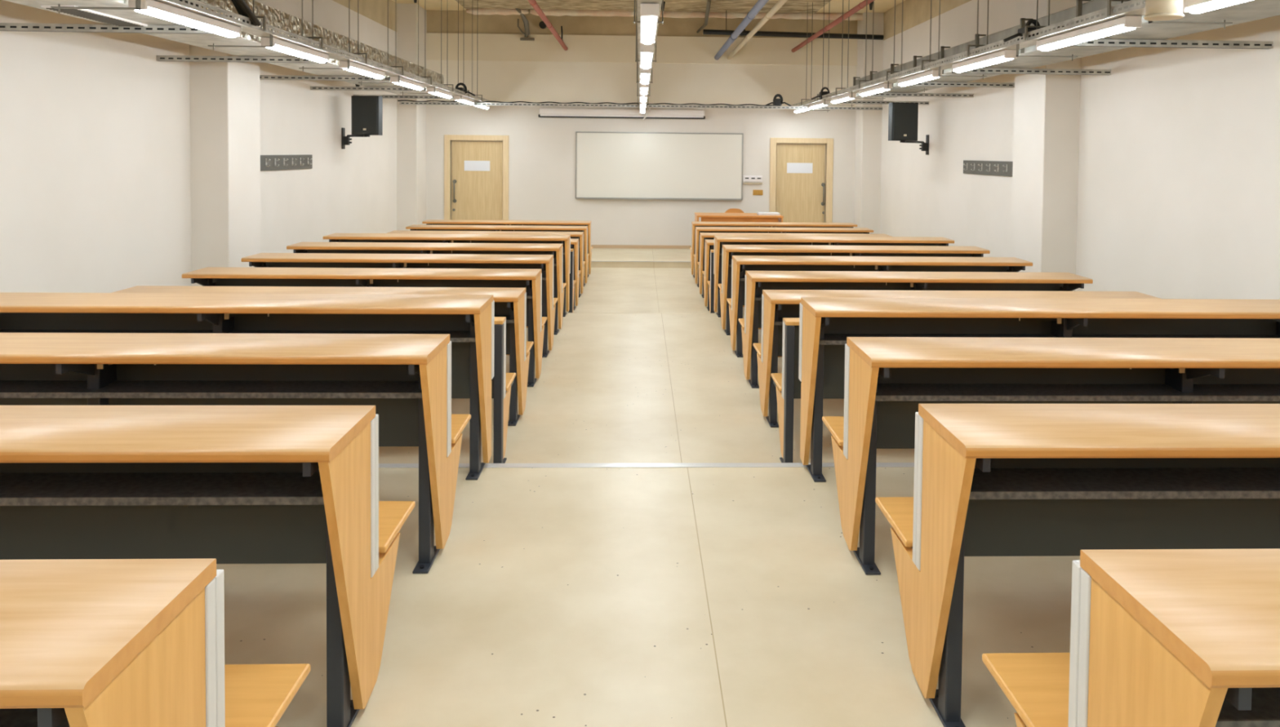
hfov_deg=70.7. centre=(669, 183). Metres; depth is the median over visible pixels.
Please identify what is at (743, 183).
ledge
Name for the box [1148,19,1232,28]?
support bar
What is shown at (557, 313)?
trim
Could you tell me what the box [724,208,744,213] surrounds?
chair
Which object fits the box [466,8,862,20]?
trim
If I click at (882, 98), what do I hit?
support bar
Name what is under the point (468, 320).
desk
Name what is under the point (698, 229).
desk
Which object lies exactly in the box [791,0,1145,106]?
cable tray
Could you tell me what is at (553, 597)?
floor
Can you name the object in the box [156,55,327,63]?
strut
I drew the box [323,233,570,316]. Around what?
desk
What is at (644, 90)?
diffuser
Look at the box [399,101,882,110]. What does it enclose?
strut
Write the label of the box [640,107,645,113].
lamp
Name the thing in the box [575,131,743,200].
whiteboard
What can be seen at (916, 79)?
diffuser
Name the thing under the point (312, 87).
strut
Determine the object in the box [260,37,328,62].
lamp
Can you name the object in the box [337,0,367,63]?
hanger
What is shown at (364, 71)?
diffuser
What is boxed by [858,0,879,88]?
hanger
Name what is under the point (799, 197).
door
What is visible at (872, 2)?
anchor
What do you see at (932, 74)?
lamp
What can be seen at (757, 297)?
shelf
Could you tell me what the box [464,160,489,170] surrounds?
paper notice
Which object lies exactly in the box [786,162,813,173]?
paper notice
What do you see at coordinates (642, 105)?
lamp
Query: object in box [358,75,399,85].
support bar
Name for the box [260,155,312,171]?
coat rack
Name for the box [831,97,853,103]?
diffuser
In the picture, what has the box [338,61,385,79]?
lamp
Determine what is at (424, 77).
hanger
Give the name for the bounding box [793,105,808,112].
lamp
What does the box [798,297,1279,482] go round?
desk
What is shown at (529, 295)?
shelf
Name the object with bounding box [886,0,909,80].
hanger
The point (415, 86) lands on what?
diffuser
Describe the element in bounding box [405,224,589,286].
desk
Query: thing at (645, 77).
diffuser
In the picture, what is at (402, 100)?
loose cable
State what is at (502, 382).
bench
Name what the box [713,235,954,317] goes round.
desk
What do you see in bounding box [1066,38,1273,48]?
strut
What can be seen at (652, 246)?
baseboard
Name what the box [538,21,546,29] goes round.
pipe stub
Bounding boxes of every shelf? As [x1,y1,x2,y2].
[0,329,475,342]
[0,380,422,398]
[0,472,324,506]
[0,708,69,726]
[494,315,514,323]
[526,293,532,298]
[739,275,745,280]
[754,294,761,300]
[773,317,799,325]
[818,333,1279,345]
[875,383,1279,401]
[968,467,1279,499]
[1215,688,1279,726]
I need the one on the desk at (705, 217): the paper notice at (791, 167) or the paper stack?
the paper stack
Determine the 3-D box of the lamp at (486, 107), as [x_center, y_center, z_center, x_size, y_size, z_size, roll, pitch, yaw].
[-3.087,-1.274,14.755,0.092,0.073,1.114,1,2,-2]
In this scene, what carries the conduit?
hanging from the ceiling
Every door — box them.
[444,134,509,220]
[768,137,833,222]
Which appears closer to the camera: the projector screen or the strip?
the projector screen
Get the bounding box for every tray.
[4,0,444,95]
[154,0,495,106]
[576,198,742,200]
[636,0,662,110]
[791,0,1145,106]
[853,0,1279,97]
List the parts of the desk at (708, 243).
panel, leg frame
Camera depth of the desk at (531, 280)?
6.34 m
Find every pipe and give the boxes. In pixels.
[528,0,568,50]
[702,10,883,39]
[714,0,768,59]
[727,0,787,59]
[791,0,874,52]
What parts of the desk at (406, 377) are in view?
leg frame, modesty panel, leg frame, foot plate, panel, seat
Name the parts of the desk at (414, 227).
modesty panel, leg frame, panel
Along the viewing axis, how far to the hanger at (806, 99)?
14.42 m
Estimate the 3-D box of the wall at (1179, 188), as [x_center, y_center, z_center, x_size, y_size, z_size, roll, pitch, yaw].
[4.064,-0.414,6.604,0.200,4.624,19.350,1,2,-2]
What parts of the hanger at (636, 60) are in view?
threaded rod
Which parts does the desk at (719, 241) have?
panel, leg frame, modesty panel, leg frame, leg frame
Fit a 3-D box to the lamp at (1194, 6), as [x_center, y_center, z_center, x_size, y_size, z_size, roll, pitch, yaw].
[2.579,-0.844,3.866,0.092,0.073,1.114,1,2,-2]
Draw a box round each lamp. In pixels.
[128,0,240,37]
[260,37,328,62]
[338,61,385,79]
[390,76,423,90]
[426,87,452,98]
[453,95,474,104]
[474,101,489,109]
[640,3,658,44]
[640,43,653,68]
[640,67,650,84]
[640,83,648,94]
[640,93,647,102]
[640,102,646,108]
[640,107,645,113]
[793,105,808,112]
[808,100,829,109]
[830,93,856,103]
[858,83,892,96]
[897,70,942,86]
[951,49,1017,72]
[1035,15,1142,51]
[1182,0,1251,13]
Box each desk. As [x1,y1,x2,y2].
[0,292,494,479]
[0,333,471,573]
[0,405,415,726]
[0,559,310,726]
[111,285,533,426]
[182,266,546,386]
[241,253,557,357]
[286,241,566,334]
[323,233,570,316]
[386,230,585,297]
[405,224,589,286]
[422,219,592,277]
[570,238,581,310]
[689,222,857,277]
[693,226,873,287]
[694,213,783,222]
[697,232,892,297]
[702,239,714,311]
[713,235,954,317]
[717,244,990,335]
[726,255,1032,357]
[738,271,1093,388]
[752,289,1159,427]
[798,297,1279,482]
[822,337,1279,575]
[875,404,1279,726]
[982,548,1279,726]
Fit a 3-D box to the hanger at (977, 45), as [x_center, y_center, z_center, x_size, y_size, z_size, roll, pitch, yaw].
[2.490,-1.828,7.098,0.257,1.663,0.024,1,2,-2]
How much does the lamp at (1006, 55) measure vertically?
0.073 m
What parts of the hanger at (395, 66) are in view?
threaded rod, threaded rod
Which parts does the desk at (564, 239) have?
leg frame, leg frame, modesty panel, leg frame, panel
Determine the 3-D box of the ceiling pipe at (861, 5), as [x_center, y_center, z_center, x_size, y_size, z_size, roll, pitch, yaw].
[2.501,-2.019,6.481,0.076,0.076,18.920,1,2,-2]
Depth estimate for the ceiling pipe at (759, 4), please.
11.73 m
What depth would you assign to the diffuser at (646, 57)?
6.55 m
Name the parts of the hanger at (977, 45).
threaded rod, threaded rod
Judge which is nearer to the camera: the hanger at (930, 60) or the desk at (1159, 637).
the desk at (1159, 637)
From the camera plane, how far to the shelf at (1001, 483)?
2.34 m
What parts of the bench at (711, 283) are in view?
panel, leg frame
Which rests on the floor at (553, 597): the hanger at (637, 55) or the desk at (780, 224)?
the desk at (780, 224)
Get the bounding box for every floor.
[216,267,1079,726]
[591,248,691,268]
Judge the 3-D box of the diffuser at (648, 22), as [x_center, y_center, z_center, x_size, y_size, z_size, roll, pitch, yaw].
[-0.117,-0.841,4.978,0.062,0.023,1.050,1,2,-2]
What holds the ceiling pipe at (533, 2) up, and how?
attached to the wall
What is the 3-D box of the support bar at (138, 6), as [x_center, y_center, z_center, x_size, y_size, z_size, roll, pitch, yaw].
[-2.865,-0.901,4.498,0.420,0.110,0.036,1,2,-2]
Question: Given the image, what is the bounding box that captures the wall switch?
[752,190,763,195]
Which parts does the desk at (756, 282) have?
panel, seat, foot plate, leg frame, modesty panel, leg frame, leg frame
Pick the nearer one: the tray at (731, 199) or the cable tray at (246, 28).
the cable tray at (246, 28)
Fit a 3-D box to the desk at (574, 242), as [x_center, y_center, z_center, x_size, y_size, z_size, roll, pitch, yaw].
[-2.249,1.035,10.507,2.370,0.800,0.794,1,2,-2]
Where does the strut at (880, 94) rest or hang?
attached to the wall at (1179, 188)
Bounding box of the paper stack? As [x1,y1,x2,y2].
[756,212,779,215]
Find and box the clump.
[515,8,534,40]
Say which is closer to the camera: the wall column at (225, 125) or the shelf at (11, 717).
the shelf at (11, 717)
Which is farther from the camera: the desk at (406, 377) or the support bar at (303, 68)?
the support bar at (303, 68)
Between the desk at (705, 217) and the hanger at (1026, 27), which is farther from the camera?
the desk at (705, 217)
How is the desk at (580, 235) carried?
on the floor at (553, 597)
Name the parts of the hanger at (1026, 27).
threaded rod, threaded rod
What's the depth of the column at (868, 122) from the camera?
15.60 m
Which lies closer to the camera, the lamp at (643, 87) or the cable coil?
the lamp at (643, 87)
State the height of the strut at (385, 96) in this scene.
0.047 m
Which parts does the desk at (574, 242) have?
leg frame, panel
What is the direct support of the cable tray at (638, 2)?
hanging from the hanger
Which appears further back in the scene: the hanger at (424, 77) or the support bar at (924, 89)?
the hanger at (424, 77)
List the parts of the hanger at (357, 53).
threaded rod, threaded rod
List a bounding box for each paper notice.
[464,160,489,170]
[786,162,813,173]
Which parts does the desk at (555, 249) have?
leg frame, leg frame, modesty panel, leg frame, panel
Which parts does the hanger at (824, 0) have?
threaded rod, threaded rod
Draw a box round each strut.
[0,22,216,34]
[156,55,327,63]
[259,75,390,81]
[310,85,426,91]
[352,94,453,98]
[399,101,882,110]
[831,100,928,104]
[860,92,973,97]
[905,81,1014,87]
[951,67,1111,75]
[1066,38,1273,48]
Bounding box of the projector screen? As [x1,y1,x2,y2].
[538,107,705,119]
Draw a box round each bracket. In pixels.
[341,128,369,149]
[899,134,928,155]
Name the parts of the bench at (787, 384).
seat, panel, leg frame, rail, panel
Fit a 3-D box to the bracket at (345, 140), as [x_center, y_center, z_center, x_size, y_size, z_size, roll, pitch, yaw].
[-4.238,-0.605,12.180,0.642,0.290,0.117,2,3,39]
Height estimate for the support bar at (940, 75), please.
0.110 m
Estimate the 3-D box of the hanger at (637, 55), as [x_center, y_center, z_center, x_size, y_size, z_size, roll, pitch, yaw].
[-0.328,-1.976,11.534,0.170,1.720,0.024,1,2,-2]
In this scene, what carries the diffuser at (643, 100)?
attached to the lamp at (642, 97)
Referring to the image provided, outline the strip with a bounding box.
[742,175,762,182]
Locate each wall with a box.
[0,0,396,293]
[426,9,857,245]
[880,0,1279,299]
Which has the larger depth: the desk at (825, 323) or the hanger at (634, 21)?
the hanger at (634, 21)
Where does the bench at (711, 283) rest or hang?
on the floor at (553, 597)
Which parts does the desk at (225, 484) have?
modesty panel, leg frame, foot plate, panel, seat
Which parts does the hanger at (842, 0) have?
threaded rod, threaded rod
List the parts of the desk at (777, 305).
panel, seat, foot plate, leg frame, modesty panel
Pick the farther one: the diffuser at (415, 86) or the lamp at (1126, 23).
the diffuser at (415, 86)
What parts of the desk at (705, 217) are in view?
panel, panel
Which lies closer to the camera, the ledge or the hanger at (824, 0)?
the hanger at (824, 0)
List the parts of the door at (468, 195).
handle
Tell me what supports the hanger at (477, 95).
hanging from the ceiling
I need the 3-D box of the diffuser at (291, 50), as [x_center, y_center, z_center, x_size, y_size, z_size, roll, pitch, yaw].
[-2.823,-0.975,6.835,0.062,0.023,1.050,1,2,-2]
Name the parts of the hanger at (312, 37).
threaded rod, threaded rod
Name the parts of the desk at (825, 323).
panel, foot plate, leg frame, modesty panel, leg frame, leg frame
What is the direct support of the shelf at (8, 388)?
attached to the desk at (406, 377)
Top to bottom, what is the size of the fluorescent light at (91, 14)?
0.018 m
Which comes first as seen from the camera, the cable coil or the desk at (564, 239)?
the desk at (564, 239)
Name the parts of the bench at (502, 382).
panel, rail, leg frame, panel, seat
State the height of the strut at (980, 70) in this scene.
0.047 m
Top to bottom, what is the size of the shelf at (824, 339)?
0.019 m
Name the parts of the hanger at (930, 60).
threaded rod, threaded rod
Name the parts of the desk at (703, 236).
panel, leg frame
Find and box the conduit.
[696,0,711,33]
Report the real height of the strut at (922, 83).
0.047 m
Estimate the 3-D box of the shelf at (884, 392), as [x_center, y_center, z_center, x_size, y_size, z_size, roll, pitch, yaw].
[1.847,0.760,3.282,2.307,0.019,0.183,1,2,-2]
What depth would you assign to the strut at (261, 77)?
9.54 m
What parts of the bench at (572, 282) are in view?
leg frame, panel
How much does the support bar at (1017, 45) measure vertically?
0.110 m
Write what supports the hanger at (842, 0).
hanging from the ceiling
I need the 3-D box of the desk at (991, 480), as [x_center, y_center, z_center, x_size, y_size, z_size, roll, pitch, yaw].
[1.864,1.016,2.569,2.370,0.800,0.794,1,2,-2]
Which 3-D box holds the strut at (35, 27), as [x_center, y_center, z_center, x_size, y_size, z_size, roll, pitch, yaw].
[-3.553,-0.982,5.716,1.405,0.047,0.043,1,2,-2]
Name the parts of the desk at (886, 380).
seat, panel, foot plate, leg frame, modesty panel, leg frame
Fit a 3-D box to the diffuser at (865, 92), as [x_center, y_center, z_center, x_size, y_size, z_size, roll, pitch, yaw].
[2.361,-1.045,10.380,0.062,0.023,1.050,1,2,-2]
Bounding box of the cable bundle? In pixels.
[179,0,261,26]
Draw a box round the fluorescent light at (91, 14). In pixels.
[40,4,147,26]
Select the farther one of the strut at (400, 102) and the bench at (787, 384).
the strut at (400, 102)
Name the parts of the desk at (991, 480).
seat, panel, foot plate, leg frame, modesty panel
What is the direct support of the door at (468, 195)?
in the wall at (598, 64)
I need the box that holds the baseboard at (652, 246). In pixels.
[591,244,691,248]
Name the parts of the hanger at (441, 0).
threaded rod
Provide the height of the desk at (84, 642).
0.800 m
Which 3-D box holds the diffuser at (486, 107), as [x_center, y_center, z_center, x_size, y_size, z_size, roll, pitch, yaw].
[-3.088,-1.249,14.756,0.062,0.023,1.050,1,2,-2]
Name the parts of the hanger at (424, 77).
threaded rod, threaded rod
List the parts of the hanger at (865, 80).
threaded rod, threaded rod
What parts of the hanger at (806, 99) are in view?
threaded rod, threaded rod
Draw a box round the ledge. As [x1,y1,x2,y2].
[742,182,762,184]
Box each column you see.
[189,0,260,286]
[396,3,426,231]
[853,12,884,233]
[1010,0,1081,291]
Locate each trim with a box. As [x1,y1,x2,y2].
[378,462,914,468]
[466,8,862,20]
[557,312,744,314]
[591,261,690,262]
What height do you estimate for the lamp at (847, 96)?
0.073 m
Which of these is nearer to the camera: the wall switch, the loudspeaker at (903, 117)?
the loudspeaker at (903, 117)
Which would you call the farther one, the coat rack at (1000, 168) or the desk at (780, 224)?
the desk at (780, 224)
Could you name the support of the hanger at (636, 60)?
hanging from the ceiling
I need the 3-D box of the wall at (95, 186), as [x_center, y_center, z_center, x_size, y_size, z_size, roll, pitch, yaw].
[-4.381,-0.488,6.319,0.200,4.624,19.350,1,2,-2]
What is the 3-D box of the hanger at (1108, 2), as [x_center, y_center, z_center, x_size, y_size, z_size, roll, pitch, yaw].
[2.562,-1.754,4.960,0.257,1.663,0.024,1,2,-2]
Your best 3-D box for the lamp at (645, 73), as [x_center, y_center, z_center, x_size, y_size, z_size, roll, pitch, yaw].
[-0.226,-0.979,8.233,0.092,0.073,1.114,1,2,-2]
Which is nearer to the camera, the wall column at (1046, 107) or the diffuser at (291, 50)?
the diffuser at (291, 50)
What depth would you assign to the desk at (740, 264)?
7.35 m
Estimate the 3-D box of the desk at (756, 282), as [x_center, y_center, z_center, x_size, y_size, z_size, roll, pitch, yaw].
[1.728,1.042,6.607,2.370,0.800,0.794,1,2,-2]
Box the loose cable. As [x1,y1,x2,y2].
[397,99,773,106]
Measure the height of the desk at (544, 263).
0.800 m
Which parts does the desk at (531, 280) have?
leg frame, leg frame, modesty panel, leg frame, foot plate, seat, panel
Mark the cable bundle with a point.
(242, 7)
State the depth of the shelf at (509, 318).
5.44 m
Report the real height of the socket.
0.068 m
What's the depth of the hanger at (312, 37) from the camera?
7.03 m
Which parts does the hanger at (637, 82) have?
threaded rod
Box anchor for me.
[869,1,873,9]
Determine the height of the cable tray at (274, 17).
0.307 m
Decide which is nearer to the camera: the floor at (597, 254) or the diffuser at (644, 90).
the diffuser at (644, 90)
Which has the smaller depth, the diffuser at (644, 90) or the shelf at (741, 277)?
the shelf at (741, 277)
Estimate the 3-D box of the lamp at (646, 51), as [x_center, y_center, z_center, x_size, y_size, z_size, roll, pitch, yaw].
[-0.171,-0.922,6.605,0.092,0.073,1.114,1,2,-2]
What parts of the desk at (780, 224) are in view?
panel, leg frame, modesty panel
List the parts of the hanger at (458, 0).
threaded rod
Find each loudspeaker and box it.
[351,95,382,135]
[888,102,918,141]
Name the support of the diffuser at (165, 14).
attached to the lamp at (150, 7)
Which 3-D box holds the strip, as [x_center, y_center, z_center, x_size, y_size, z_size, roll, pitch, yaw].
[1.473,-0.079,15.993,0.340,0.110,0.043,1,2,-2]
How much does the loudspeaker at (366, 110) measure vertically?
0.515 m
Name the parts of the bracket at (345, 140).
wall plate, arm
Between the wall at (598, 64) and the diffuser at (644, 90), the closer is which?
the diffuser at (644, 90)
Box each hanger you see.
[225,0,266,31]
[290,0,323,49]
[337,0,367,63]
[379,0,403,75]
[409,0,431,84]
[435,0,453,91]
[451,0,469,97]
[466,0,482,101]
[633,0,663,23]
[635,0,656,62]
[635,14,652,83]
[637,54,649,96]
[637,71,638,105]
[800,1,816,105]
[817,0,830,100]
[835,0,853,95]
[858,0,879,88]
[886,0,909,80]
[920,0,947,70]
[966,0,998,57]
[1024,0,1064,39]
[1106,0,1145,16]
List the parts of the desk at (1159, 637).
seat, panel, leg frame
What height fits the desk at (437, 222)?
0.800 m
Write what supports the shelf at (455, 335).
attached to the desk at (468, 320)
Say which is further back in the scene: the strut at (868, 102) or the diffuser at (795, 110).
the diffuser at (795, 110)
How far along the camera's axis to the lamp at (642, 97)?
11.10 m
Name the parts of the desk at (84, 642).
leg frame, panel, seat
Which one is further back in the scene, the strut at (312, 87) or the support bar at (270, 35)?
the strut at (312, 87)
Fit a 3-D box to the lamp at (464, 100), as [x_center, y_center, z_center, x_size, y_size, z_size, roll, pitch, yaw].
[-3.040,-1.225,13.347,0.092,0.073,1.114,1,2,-2]
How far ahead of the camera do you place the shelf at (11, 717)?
1.34 m
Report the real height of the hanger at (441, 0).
1.663 m
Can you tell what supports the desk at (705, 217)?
on the floor at (597, 254)
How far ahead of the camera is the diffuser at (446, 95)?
11.79 m
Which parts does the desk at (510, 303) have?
modesty panel, leg frame, foot plate, seat, panel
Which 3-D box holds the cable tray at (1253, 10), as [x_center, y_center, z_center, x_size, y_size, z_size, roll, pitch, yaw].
[3.020,-1.038,4.670,0.588,0.265,15.100,1,2,-2]
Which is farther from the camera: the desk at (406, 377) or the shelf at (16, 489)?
the desk at (406, 377)
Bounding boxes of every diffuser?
[134,8,236,37]
[266,45,325,62]
[345,67,382,79]
[395,82,422,90]
[428,92,450,98]
[458,100,473,104]
[474,105,488,109]
[640,97,646,102]
[641,53,651,68]
[641,73,648,84]
[641,87,647,94]
[642,16,655,44]
[794,109,808,112]
[809,104,826,109]
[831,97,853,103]
[861,88,888,96]
[899,75,939,86]
[955,57,1013,72]
[1040,26,1135,51]
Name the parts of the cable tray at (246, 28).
cable coil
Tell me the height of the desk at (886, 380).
0.800 m
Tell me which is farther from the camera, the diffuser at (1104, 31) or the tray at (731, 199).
the tray at (731, 199)
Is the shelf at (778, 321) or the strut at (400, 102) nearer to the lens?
the shelf at (778, 321)
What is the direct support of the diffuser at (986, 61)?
attached to the lamp at (1006, 55)
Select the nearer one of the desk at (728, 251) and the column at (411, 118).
the desk at (728, 251)
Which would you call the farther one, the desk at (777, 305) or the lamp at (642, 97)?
the lamp at (642, 97)
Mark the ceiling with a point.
(717, 6)
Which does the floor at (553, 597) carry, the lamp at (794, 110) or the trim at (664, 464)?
the trim at (664, 464)
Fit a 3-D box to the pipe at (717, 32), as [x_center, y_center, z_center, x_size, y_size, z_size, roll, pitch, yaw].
[2.109,-2.706,15.344,3.081,0.482,0.084,1,2,-2]
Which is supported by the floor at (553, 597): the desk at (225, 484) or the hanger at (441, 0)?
the desk at (225, 484)
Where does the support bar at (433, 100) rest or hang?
attached to the cable tray at (246, 28)
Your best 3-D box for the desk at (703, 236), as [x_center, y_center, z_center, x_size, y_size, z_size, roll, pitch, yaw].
[1.562,1.037,11.549,2.370,0.800,0.794,1,2,-2]
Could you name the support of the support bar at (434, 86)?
attached to the cable tray at (246, 28)
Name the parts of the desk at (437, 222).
modesty panel, leg frame, panel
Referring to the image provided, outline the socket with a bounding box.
[744,176,761,180]
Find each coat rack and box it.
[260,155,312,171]
[963,160,1013,176]
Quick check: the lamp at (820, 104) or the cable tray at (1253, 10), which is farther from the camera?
the lamp at (820, 104)
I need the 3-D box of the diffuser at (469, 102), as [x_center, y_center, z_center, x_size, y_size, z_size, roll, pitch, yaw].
[-3.041,-1.200,13.348,0.062,0.023,1.050,1,2,-2]
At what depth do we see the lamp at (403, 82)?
9.96 m
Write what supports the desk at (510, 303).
on the floor at (553, 597)
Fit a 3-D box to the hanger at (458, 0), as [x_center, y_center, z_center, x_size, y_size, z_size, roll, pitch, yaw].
[-3.034,-2.087,13.042,0.257,1.663,0.024,1,2,-2]
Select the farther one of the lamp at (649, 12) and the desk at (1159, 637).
the lamp at (649, 12)
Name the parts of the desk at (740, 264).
panel, seat, leg frame, modesty panel, leg frame, leg frame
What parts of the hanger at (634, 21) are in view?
threaded rod, threaded rod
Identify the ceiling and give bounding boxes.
[392,0,905,13]
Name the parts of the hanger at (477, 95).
threaded rod, threaded rod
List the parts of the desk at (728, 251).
panel, leg frame, modesty panel, leg frame, leg frame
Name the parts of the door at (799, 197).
handle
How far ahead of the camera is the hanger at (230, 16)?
5.95 m
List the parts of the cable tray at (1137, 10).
cable coil, cable coil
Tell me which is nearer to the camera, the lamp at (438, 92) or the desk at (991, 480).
the desk at (991, 480)
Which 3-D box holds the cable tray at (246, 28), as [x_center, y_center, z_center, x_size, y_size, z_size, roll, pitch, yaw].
[-2.767,-1.115,6.402,0.410,0.191,18.450,1,2,-2]
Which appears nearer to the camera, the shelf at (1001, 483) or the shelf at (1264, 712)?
the shelf at (1264, 712)
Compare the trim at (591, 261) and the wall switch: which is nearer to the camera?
the trim at (591, 261)
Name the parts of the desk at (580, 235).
leg frame, panel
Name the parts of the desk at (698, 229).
panel, leg frame, modesty panel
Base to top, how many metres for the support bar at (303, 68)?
0.110 m
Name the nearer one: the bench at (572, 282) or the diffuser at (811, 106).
the bench at (572, 282)
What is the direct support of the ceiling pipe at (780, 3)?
attached to the wall
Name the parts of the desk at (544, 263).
leg frame, leg frame, modesty panel, leg frame, panel, seat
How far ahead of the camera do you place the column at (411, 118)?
15.13 m
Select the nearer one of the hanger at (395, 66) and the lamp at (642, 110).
the hanger at (395, 66)
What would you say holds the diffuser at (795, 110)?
attached to the lamp at (794, 110)
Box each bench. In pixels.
[451,316,515,463]
[568,248,576,312]
[706,249,718,313]
[770,318,844,462]
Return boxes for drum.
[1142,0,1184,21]
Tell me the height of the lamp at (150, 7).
0.073 m
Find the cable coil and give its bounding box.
[765,93,791,106]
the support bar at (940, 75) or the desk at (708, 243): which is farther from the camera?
the desk at (708, 243)
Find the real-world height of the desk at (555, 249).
0.800 m
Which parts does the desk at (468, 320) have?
leg frame, modesty panel, leg frame, foot plate, panel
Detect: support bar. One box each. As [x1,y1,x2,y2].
[50,0,141,13]
[208,34,272,49]
[298,58,349,71]
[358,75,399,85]
[402,86,435,95]
[431,94,461,102]
[851,91,885,100]
[887,80,928,92]
[938,66,987,79]
[1016,44,1078,61]
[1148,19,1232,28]
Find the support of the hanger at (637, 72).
hanging from the ceiling
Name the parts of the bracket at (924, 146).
arm, wall plate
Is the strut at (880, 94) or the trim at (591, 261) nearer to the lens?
the strut at (880, 94)
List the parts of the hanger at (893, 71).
threaded rod, threaded rod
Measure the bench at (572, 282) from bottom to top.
0.770 m

